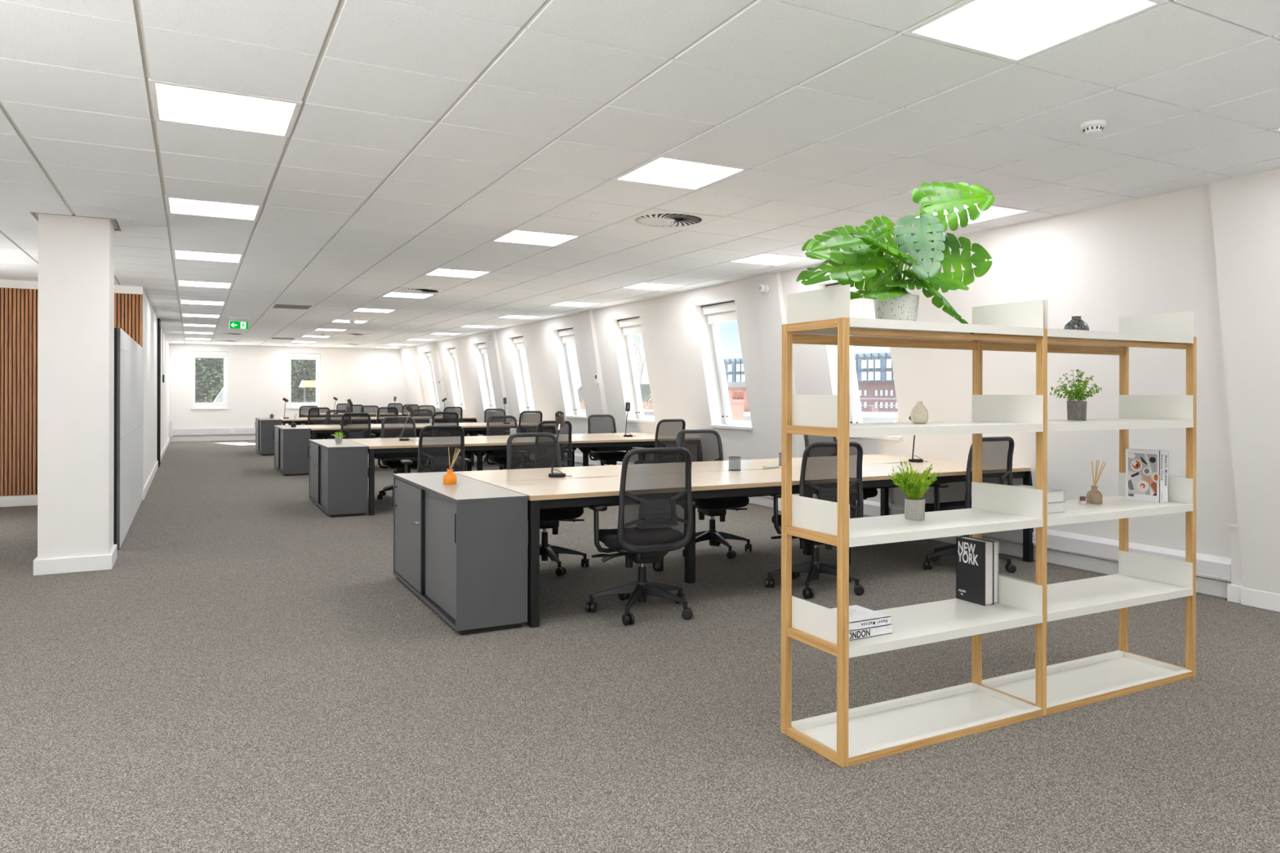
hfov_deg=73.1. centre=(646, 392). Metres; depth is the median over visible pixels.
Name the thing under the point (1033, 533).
power socket
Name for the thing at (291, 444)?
base cabinet
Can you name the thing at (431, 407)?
office chair
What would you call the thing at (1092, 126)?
smoke detector
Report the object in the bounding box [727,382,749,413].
brick house
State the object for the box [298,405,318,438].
office chair
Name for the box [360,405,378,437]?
office chair
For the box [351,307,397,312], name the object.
recessed light
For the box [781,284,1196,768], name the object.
bookshelf
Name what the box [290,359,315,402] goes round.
evergreen tree
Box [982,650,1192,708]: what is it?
shelf
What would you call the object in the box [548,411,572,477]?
desk lamp
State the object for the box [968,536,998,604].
book
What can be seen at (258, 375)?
wall
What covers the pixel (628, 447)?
cable tray
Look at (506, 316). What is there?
diffuser
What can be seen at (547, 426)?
office chair
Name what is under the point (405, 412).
office chair
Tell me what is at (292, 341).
diffuser
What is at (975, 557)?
book
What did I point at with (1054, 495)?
book
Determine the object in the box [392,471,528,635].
base cabinet
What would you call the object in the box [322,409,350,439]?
office chair
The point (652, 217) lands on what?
ceiling vent
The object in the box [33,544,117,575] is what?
baseboard
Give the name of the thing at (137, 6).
trim
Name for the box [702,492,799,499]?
cable tray
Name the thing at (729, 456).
pen cup
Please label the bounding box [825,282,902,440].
window
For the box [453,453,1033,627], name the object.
desk
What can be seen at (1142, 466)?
picture
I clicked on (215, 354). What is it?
roller blind
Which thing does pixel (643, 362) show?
bare tree
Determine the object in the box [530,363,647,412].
bare tree
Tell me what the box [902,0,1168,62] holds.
recessed light
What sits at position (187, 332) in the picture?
recessed light
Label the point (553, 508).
cable tray
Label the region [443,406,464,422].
office chair
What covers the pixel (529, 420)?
office chair
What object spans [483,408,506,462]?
office chair
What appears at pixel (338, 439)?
pot
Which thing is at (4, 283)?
wall
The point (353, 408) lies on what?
office chair
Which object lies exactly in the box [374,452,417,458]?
cable tray
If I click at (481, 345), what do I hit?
roller blind
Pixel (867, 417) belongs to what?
flat roof
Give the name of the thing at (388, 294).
diffuser
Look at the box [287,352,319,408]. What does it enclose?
window
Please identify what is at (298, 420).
desk
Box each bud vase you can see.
[910,401,928,423]
[1063,315,1088,330]
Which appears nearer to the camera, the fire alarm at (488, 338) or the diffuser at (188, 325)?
the diffuser at (188, 325)
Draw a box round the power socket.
[1021,530,1035,543]
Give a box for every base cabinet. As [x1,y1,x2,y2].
[254,417,282,455]
[272,425,310,475]
[307,439,368,517]
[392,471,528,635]
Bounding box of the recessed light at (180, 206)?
[164,195,262,221]
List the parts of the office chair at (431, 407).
backrest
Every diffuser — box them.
[178,280,231,288]
[181,300,223,305]
[183,324,215,326]
[186,342,208,343]
[290,413,297,426]
[292,341,315,342]
[303,335,328,337]
[316,328,344,331]
[333,320,366,323]
[383,292,431,297]
[433,333,457,334]
[443,447,460,484]
[501,315,537,318]
[626,283,679,289]
[1086,459,1106,504]
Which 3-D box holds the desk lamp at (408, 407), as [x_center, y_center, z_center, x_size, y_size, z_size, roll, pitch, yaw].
[-2.885,0.357,10.416,0.187,0.436,0.120,0,0,-28]
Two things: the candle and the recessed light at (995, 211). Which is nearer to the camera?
the candle
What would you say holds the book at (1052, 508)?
in the bookshelf at (846, 737)
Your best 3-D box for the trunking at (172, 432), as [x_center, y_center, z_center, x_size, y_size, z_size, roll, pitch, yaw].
[-9.838,0.980,24.370,6.385,0.430,0.090,0,0,-28]
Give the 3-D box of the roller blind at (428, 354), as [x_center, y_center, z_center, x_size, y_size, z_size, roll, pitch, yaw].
[-5.767,-0.985,23.203,0.092,0.218,0.861,0,0,-28]
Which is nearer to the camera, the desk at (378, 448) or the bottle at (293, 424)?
the desk at (378, 448)
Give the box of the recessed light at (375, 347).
[374,346,399,348]
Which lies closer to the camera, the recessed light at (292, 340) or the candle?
the candle
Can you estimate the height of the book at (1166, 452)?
0.245 m
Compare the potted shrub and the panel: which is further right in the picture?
the potted shrub
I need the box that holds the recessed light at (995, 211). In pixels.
[915,200,1032,225]
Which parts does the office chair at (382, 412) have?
backrest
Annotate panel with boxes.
[0,287,142,496]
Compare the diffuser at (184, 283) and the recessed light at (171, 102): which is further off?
the diffuser at (184, 283)
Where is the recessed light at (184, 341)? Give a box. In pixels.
[184,341,210,343]
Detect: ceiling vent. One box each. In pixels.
[211,339,238,342]
[213,332,244,335]
[268,337,297,339]
[269,303,315,309]
[335,333,367,335]
[336,342,362,345]
[390,285,447,294]
[615,207,723,231]
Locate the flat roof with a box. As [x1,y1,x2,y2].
[731,398,897,422]
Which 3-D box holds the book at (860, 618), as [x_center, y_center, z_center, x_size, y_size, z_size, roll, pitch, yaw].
[0.766,0.857,3.279,0.252,0.032,0.195,0,0,-28]
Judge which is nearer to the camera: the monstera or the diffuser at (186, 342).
the monstera
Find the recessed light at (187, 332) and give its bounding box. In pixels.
[183,331,214,333]
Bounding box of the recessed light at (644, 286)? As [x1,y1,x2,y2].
[620,281,686,290]
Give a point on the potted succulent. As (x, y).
(338, 438)
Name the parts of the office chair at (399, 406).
backrest frame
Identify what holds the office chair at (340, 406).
on the floor
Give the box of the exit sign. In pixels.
[227,317,250,329]
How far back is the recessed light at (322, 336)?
20.05 m
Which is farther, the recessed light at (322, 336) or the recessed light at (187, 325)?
the recessed light at (322, 336)
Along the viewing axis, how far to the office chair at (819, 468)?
5.66 m
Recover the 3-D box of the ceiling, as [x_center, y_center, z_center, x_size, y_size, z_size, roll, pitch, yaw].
[-4.238,-1.306,11.097,8.219,0.020,28.778,0,0,-28]
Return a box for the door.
[156,318,160,467]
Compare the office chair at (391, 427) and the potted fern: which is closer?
the potted fern
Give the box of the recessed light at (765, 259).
[727,252,811,266]
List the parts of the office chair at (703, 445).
leg, backrest frame, backrest, leg, leg, seat, leg, adjusting lever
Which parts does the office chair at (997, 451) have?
armrest, leg, seat, leg, backrest frame, backrest, leg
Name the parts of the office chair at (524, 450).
backrest frame, backrest, leg, leg, seat, leg, adjusting lever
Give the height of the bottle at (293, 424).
0.090 m
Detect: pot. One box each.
[334,436,342,442]
[873,293,919,320]
[904,497,924,520]
[1066,400,1086,420]
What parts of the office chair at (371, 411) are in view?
backrest, backrest frame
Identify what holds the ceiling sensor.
attached to the ceiling
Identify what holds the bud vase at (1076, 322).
on the bookshelf at (846, 737)
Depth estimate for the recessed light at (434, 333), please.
18.86 m
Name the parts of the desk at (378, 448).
leg, leg, leg, under frame, leg, leg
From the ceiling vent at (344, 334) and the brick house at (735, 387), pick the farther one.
the brick house at (735, 387)
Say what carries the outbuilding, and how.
on the ground
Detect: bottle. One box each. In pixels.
[290,421,296,426]
[443,469,457,484]
[1086,485,1102,504]
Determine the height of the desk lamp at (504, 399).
0.489 m
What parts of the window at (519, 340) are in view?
sash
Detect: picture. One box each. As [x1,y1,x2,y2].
[1128,452,1156,495]
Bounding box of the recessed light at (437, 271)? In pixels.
[422,266,491,278]
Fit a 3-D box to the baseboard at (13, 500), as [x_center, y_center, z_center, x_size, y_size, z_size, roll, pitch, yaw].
[-7.132,1.251,10.062,2.165,0.120,0.050,0,0,-28]
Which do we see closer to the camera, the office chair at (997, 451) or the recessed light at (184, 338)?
the office chair at (997, 451)
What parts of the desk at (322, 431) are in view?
leg, under frame, leg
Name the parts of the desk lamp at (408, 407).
lamp arm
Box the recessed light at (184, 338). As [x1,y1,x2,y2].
[184,337,212,339]
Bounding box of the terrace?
[577,384,653,409]
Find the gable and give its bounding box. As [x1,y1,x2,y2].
[212,387,223,403]
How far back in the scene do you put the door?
15.11 m
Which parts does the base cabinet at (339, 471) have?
door, door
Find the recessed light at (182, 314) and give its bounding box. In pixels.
[181,313,221,317]
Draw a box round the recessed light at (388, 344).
[387,343,410,345]
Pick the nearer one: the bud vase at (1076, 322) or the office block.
the bud vase at (1076, 322)
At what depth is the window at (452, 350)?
21.43 m
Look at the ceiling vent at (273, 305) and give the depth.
12.96 m
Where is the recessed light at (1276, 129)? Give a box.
[1270,126,1279,133]
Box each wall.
[0,279,142,496]
[142,288,168,488]
[168,343,407,437]
[416,184,1237,582]
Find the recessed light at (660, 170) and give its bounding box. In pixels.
[612,154,750,190]
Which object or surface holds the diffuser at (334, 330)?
attached to the recessed light at (316, 329)
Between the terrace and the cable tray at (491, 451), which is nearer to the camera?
the cable tray at (491, 451)
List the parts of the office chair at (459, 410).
backrest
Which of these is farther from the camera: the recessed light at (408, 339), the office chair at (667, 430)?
the recessed light at (408, 339)
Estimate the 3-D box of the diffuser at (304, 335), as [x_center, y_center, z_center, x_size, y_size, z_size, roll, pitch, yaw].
[-7.636,-1.309,19.942,0.544,0.006,0.544,0,0,-28]
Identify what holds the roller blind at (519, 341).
attached to the window at (519, 340)
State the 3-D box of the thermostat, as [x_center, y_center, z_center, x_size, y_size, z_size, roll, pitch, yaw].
[-0.775,-0.225,13.562,0.034,0.150,0.090,0,0,-28]
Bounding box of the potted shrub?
[1049,368,1102,420]
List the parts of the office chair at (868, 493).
backrest frame, backrest, seat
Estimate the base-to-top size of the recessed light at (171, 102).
0.014 m
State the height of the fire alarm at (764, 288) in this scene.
0.099 m
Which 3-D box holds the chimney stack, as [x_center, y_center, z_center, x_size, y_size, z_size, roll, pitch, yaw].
[2.657,2.153,25.026,0.400,4.360,0.300,0,0,7]
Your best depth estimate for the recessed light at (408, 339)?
21.18 m
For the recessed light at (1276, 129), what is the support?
in the ceiling
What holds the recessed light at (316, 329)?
in the ceiling
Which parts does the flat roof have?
railing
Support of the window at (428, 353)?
in the wall at (1153, 255)
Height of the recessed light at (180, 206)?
0.014 m
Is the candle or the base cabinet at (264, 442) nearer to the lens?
the candle
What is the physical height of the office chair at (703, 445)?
1.012 m
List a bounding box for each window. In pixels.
[191,351,228,409]
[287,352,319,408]
[426,351,439,408]
[449,347,465,410]
[476,342,496,412]
[512,336,534,414]
[557,327,586,418]
[617,316,655,423]
[701,300,752,430]
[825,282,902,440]
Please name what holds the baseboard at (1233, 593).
attached to the wall at (1153, 255)
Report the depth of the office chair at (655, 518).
5.03 m
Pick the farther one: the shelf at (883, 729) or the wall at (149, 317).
the wall at (149, 317)
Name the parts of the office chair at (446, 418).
backrest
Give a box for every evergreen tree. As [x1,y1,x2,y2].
[195,357,223,403]
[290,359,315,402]
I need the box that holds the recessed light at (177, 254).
[172,248,244,262]
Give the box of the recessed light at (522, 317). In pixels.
[497,314,540,319]
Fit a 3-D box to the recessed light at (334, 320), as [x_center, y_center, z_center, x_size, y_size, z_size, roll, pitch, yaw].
[-5.399,-1.304,15.695,0.594,0.014,0.594,0,0,-28]
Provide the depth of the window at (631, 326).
12.92 m
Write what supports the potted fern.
on the bookshelf at (846, 737)
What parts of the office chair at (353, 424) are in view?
backrest, backrest frame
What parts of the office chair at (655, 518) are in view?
armrest, seat, adjusting lever, leg, leg, backrest, backrest frame, leg, leg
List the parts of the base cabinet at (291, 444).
door, door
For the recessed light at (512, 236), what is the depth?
7.19 m
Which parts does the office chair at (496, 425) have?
armrest, seat, backrest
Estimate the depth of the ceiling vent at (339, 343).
23.03 m
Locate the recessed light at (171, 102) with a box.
[148,77,302,137]
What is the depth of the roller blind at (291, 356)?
24.49 m
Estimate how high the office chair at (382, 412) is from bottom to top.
1.012 m
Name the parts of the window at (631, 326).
frame, sill, sash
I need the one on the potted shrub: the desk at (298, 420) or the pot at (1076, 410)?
the pot at (1076, 410)
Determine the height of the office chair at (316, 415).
1.012 m
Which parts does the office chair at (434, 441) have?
armrest, backrest frame, backrest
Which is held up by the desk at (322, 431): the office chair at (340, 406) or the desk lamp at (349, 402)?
the desk lamp at (349, 402)
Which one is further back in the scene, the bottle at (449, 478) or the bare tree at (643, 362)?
the bare tree at (643, 362)
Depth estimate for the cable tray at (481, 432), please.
15.83 m
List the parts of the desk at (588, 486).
leg, leg, leg, under frame, leg, leg, leg, leg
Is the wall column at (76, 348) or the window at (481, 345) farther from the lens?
the window at (481, 345)
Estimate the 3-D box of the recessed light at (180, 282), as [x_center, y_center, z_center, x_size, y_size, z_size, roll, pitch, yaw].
[-5.285,-1.304,10.329,0.594,0.014,0.594,0,0,-28]
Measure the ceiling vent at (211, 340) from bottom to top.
0.018 m
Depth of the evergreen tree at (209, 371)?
28.88 m
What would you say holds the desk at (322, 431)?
on the floor
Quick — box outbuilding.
[299,380,315,402]
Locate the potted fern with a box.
[888,458,941,520]
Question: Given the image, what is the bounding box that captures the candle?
[1078,496,1087,505]
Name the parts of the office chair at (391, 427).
armrest, leg, backrest frame, backrest, seat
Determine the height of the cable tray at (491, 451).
0.110 m
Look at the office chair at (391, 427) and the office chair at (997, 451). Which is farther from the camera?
the office chair at (391, 427)
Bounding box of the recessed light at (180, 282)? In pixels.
[176,279,233,288]
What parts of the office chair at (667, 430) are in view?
backrest, backrest frame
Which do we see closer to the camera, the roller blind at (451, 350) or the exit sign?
the exit sign
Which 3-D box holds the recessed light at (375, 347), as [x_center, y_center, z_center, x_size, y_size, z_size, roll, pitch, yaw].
[-7.471,-1.308,24.776,0.594,0.014,0.594,0,0,-28]
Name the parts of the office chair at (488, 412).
backrest, backrest frame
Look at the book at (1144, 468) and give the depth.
4.13 m
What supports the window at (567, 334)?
in the wall at (1153, 255)
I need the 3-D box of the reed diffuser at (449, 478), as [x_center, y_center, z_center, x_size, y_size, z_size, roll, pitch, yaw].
[-1.240,0.464,5.496,0.104,0.231,0.084,0,0,-28]
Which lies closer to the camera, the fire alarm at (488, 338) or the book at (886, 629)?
the book at (886, 629)
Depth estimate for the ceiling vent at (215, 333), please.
19.11 m
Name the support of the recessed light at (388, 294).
in the ceiling
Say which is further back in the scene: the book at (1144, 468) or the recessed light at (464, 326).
the recessed light at (464, 326)
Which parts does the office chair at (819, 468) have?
seat, armrest, adjusting lever, leg, leg, leg, backrest, backrest frame, leg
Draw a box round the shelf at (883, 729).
[791,682,1042,758]
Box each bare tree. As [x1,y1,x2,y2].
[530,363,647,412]
[632,333,653,415]
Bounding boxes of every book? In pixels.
[831,604,890,631]
[849,623,892,640]
[955,536,994,606]
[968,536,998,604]
[1015,484,1065,503]
[1047,502,1065,514]
[1125,448,1164,502]
[1133,448,1168,502]
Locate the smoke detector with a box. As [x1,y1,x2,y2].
[1080,120,1106,134]
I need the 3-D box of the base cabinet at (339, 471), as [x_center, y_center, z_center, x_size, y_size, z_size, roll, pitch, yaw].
[-3.578,0.947,9.921,0.440,0.745,1.676,0,0,-28]
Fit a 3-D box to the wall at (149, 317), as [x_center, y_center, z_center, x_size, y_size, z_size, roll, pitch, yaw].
[-9.545,-0.041,16.808,0.150,2.694,14.140,0,0,-28]
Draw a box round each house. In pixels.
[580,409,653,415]
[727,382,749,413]
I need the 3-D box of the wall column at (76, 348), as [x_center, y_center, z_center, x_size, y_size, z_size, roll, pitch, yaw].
[-4.310,-0.019,6.540,0.440,2.674,0.450,0,0,-28]
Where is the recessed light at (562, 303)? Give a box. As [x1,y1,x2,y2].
[548,301,599,306]
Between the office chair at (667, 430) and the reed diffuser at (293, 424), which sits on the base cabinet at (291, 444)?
the reed diffuser at (293, 424)
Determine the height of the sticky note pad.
0.014 m
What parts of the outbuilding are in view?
post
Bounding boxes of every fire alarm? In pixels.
[486,335,491,340]
[758,284,768,293]
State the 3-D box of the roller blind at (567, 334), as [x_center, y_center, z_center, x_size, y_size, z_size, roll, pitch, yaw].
[-1.292,-0.975,14.710,0.092,0.218,0.861,0,0,-28]
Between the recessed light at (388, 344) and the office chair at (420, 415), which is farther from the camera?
the recessed light at (388, 344)
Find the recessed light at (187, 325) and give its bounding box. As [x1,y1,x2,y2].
[182,323,217,327]
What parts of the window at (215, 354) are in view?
sill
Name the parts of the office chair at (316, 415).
backrest, backrest frame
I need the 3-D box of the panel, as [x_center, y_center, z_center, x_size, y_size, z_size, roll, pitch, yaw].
[-7.133,-0.010,10.069,2.164,2.398,0.034,0,0,-28]
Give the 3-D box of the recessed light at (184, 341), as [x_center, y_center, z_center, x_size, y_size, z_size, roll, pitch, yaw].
[-11.717,-1.318,22.539,0.594,0.014,0.594,0,0,-28]
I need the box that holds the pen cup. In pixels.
[728,456,740,471]
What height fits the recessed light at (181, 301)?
0.014 m
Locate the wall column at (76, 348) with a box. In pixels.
[37,213,114,559]
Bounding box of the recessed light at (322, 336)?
[300,335,329,337]
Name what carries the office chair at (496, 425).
on the floor
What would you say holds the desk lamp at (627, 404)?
on the desk at (378, 448)
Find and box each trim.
[0,0,1273,345]
[30,212,121,231]
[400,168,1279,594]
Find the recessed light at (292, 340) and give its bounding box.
[290,340,317,342]
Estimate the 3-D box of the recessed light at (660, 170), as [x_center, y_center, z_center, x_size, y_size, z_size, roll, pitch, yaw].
[0.195,-1.292,5.078,0.594,0.014,0.594,0,0,-28]
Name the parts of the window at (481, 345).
sash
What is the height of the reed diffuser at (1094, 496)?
0.204 m
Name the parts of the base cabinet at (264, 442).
door, door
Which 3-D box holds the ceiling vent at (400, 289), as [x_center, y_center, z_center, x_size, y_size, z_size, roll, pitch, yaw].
[-2.882,-1.293,10.917,0.590,0.018,0.590,0,0,-28]
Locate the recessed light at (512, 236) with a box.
[489,228,582,246]
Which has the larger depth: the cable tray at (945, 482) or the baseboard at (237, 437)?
the baseboard at (237, 437)
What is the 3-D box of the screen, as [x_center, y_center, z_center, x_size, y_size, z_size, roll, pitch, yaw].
[-5.351,0.383,8.953,0.059,1.865,3.950,0,0,-28]
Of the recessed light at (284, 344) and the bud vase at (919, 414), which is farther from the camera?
the recessed light at (284, 344)
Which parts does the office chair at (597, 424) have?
armrest, backrest, backrest frame, seat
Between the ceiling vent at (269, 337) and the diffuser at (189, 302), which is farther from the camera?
the ceiling vent at (269, 337)
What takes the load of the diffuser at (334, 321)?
attached to the recessed light at (334, 320)
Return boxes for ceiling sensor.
[587,212,600,216]
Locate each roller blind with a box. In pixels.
[191,351,227,358]
[288,353,319,359]
[426,352,431,360]
[449,348,456,357]
[477,342,486,354]
[513,337,524,349]
[558,328,574,343]
[618,317,641,335]
[702,301,737,324]
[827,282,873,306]
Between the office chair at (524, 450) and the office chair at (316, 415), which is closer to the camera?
the office chair at (524, 450)
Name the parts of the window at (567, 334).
sill, sash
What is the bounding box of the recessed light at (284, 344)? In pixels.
[284,344,307,346]
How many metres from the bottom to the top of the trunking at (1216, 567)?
0.144 m
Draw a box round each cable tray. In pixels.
[316,432,380,438]
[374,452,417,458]
[477,430,486,434]
[487,449,506,454]
[527,503,618,511]
[591,444,654,451]
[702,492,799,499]
[862,482,946,489]
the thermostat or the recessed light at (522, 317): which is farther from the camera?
the recessed light at (522, 317)
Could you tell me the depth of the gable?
26.56 m
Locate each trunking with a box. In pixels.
[168,421,255,437]
[574,453,1231,582]
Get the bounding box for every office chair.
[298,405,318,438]
[300,407,329,439]
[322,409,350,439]
[330,412,375,477]
[336,403,349,409]
[346,404,362,412]
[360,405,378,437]
[370,407,398,438]
[377,416,417,499]
[387,403,403,413]
[400,425,471,473]
[401,404,418,416]
[409,408,432,437]
[417,404,435,414]
[431,411,458,425]
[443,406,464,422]
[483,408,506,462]
[485,415,518,470]
[506,432,589,577]
[518,410,542,432]
[536,420,573,466]
[585,447,695,625]
[587,414,628,465]
[631,418,685,449]
[675,429,751,559]
[764,441,864,598]
[804,435,877,499]
[923,436,1016,573]
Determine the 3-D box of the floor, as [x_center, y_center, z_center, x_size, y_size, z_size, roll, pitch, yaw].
[-3.955,1.378,11.363,9.000,0.120,28.990,0,0,-28]
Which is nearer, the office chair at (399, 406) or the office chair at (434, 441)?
the office chair at (434, 441)
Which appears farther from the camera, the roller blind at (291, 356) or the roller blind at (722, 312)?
the roller blind at (291, 356)
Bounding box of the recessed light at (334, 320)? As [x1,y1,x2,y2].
[329,319,368,323]
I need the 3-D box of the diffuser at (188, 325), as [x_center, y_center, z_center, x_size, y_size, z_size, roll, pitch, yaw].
[-8.641,-1.311,16.700,0.544,0.006,0.544,0,0,-28]
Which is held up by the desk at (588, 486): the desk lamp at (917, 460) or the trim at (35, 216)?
the desk lamp at (917, 460)
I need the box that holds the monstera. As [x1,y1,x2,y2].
[795,182,994,333]
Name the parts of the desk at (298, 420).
under frame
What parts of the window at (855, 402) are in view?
frame, sash, sill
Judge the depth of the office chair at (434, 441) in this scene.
8.29 m
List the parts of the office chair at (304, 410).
backrest, backrest frame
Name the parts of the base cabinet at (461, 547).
handle, door, door, handle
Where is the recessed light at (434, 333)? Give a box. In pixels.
[430,332,462,335]
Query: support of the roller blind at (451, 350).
attached to the window at (452, 350)
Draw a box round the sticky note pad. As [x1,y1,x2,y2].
[762,465,779,468]
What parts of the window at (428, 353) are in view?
sash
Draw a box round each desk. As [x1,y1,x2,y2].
[277,416,477,435]
[301,422,518,469]
[346,432,655,515]
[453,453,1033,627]
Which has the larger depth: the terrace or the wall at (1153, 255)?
the terrace
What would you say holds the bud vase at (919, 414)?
on the bookshelf at (846, 737)
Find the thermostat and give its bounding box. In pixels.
[595,373,599,383]
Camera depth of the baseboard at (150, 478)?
13.10 m
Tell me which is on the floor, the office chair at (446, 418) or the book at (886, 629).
the office chair at (446, 418)
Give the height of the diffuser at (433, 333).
0.006 m
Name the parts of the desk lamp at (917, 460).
lamp arm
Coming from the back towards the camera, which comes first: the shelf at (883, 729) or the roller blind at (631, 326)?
the roller blind at (631, 326)
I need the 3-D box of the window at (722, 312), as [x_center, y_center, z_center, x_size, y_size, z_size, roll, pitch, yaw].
[1.076,-0.326,10.537,0.430,1.530,0.901,0,0,-28]
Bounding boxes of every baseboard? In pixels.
[0,494,37,506]
[33,544,117,575]
[142,437,169,499]
[169,435,255,441]
[574,462,1279,612]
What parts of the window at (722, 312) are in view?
frame, sill, sash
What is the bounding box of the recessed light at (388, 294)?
[380,291,434,298]
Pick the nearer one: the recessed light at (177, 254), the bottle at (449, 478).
the bottle at (449, 478)
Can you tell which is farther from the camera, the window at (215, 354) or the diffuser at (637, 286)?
the window at (215, 354)
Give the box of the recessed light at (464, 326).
[458,324,497,328]
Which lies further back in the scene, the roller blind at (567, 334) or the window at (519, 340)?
the window at (519, 340)
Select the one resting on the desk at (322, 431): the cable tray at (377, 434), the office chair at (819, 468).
the cable tray at (377, 434)
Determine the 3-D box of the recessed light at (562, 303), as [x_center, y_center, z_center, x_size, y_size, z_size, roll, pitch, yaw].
[-1.038,-1.294,12.567,0.594,0.014,0.594,0,0,-28]
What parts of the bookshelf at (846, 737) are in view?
post, rail, rail, rail, rail, rail, post, rail, shelf, shelf, shelf, shelf, rail, rail, post, rail, rail, post, rail, shelf, shelf, shelf, shelf, rail, rail, post, rail, rail, post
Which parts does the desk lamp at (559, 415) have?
lamp arm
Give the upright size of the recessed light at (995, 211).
0.014 m
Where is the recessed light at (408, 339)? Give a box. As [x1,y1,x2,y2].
[405,338,433,340]
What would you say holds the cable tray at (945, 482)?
on the desk at (588, 486)
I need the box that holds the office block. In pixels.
[724,352,897,412]
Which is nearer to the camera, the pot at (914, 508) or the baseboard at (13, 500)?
the pot at (914, 508)
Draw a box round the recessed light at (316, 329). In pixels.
[313,328,346,331]
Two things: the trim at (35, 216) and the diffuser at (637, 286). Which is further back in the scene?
the diffuser at (637, 286)
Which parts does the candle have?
glass dish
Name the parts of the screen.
screen frame, felt panel, felt panel, felt panel, felt panel, felt panel, felt panel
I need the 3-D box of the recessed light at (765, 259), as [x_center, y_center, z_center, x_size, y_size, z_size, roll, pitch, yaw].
[1.199,-1.289,8.320,0.594,0.014,0.594,0,0,-28]
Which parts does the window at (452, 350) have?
sash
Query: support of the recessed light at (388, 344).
in the ceiling
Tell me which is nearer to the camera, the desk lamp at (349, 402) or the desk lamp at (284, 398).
the desk lamp at (349, 402)
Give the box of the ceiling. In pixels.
[0,0,1279,349]
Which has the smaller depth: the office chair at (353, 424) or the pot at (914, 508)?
the pot at (914, 508)
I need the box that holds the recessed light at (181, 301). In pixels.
[178,298,226,305]
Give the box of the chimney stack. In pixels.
[730,391,744,420]
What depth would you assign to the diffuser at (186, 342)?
22.49 m
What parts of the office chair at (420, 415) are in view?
backrest frame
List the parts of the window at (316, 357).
sill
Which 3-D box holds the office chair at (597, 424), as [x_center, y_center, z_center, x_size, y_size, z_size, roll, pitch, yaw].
[-0.516,0.819,12.224,0.674,1.012,0.670,0,0,-28]
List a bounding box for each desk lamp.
[282,397,290,418]
[339,398,352,426]
[399,404,414,440]
[502,397,506,415]
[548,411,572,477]
[623,402,635,436]
[908,416,928,462]
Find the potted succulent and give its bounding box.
[333,431,344,442]
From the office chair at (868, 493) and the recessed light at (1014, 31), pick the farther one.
the office chair at (868, 493)
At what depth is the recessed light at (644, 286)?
10.42 m
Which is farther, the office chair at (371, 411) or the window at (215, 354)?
the window at (215, 354)
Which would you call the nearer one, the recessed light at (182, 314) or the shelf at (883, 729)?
the shelf at (883, 729)
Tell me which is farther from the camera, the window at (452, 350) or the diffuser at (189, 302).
the window at (452, 350)
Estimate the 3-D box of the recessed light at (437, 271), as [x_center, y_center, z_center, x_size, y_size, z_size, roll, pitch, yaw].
[-2.043,-1.296,9.325,0.594,0.014,0.594,0,0,-28]
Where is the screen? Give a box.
[113,327,143,549]
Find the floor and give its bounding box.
[0,437,1279,852]

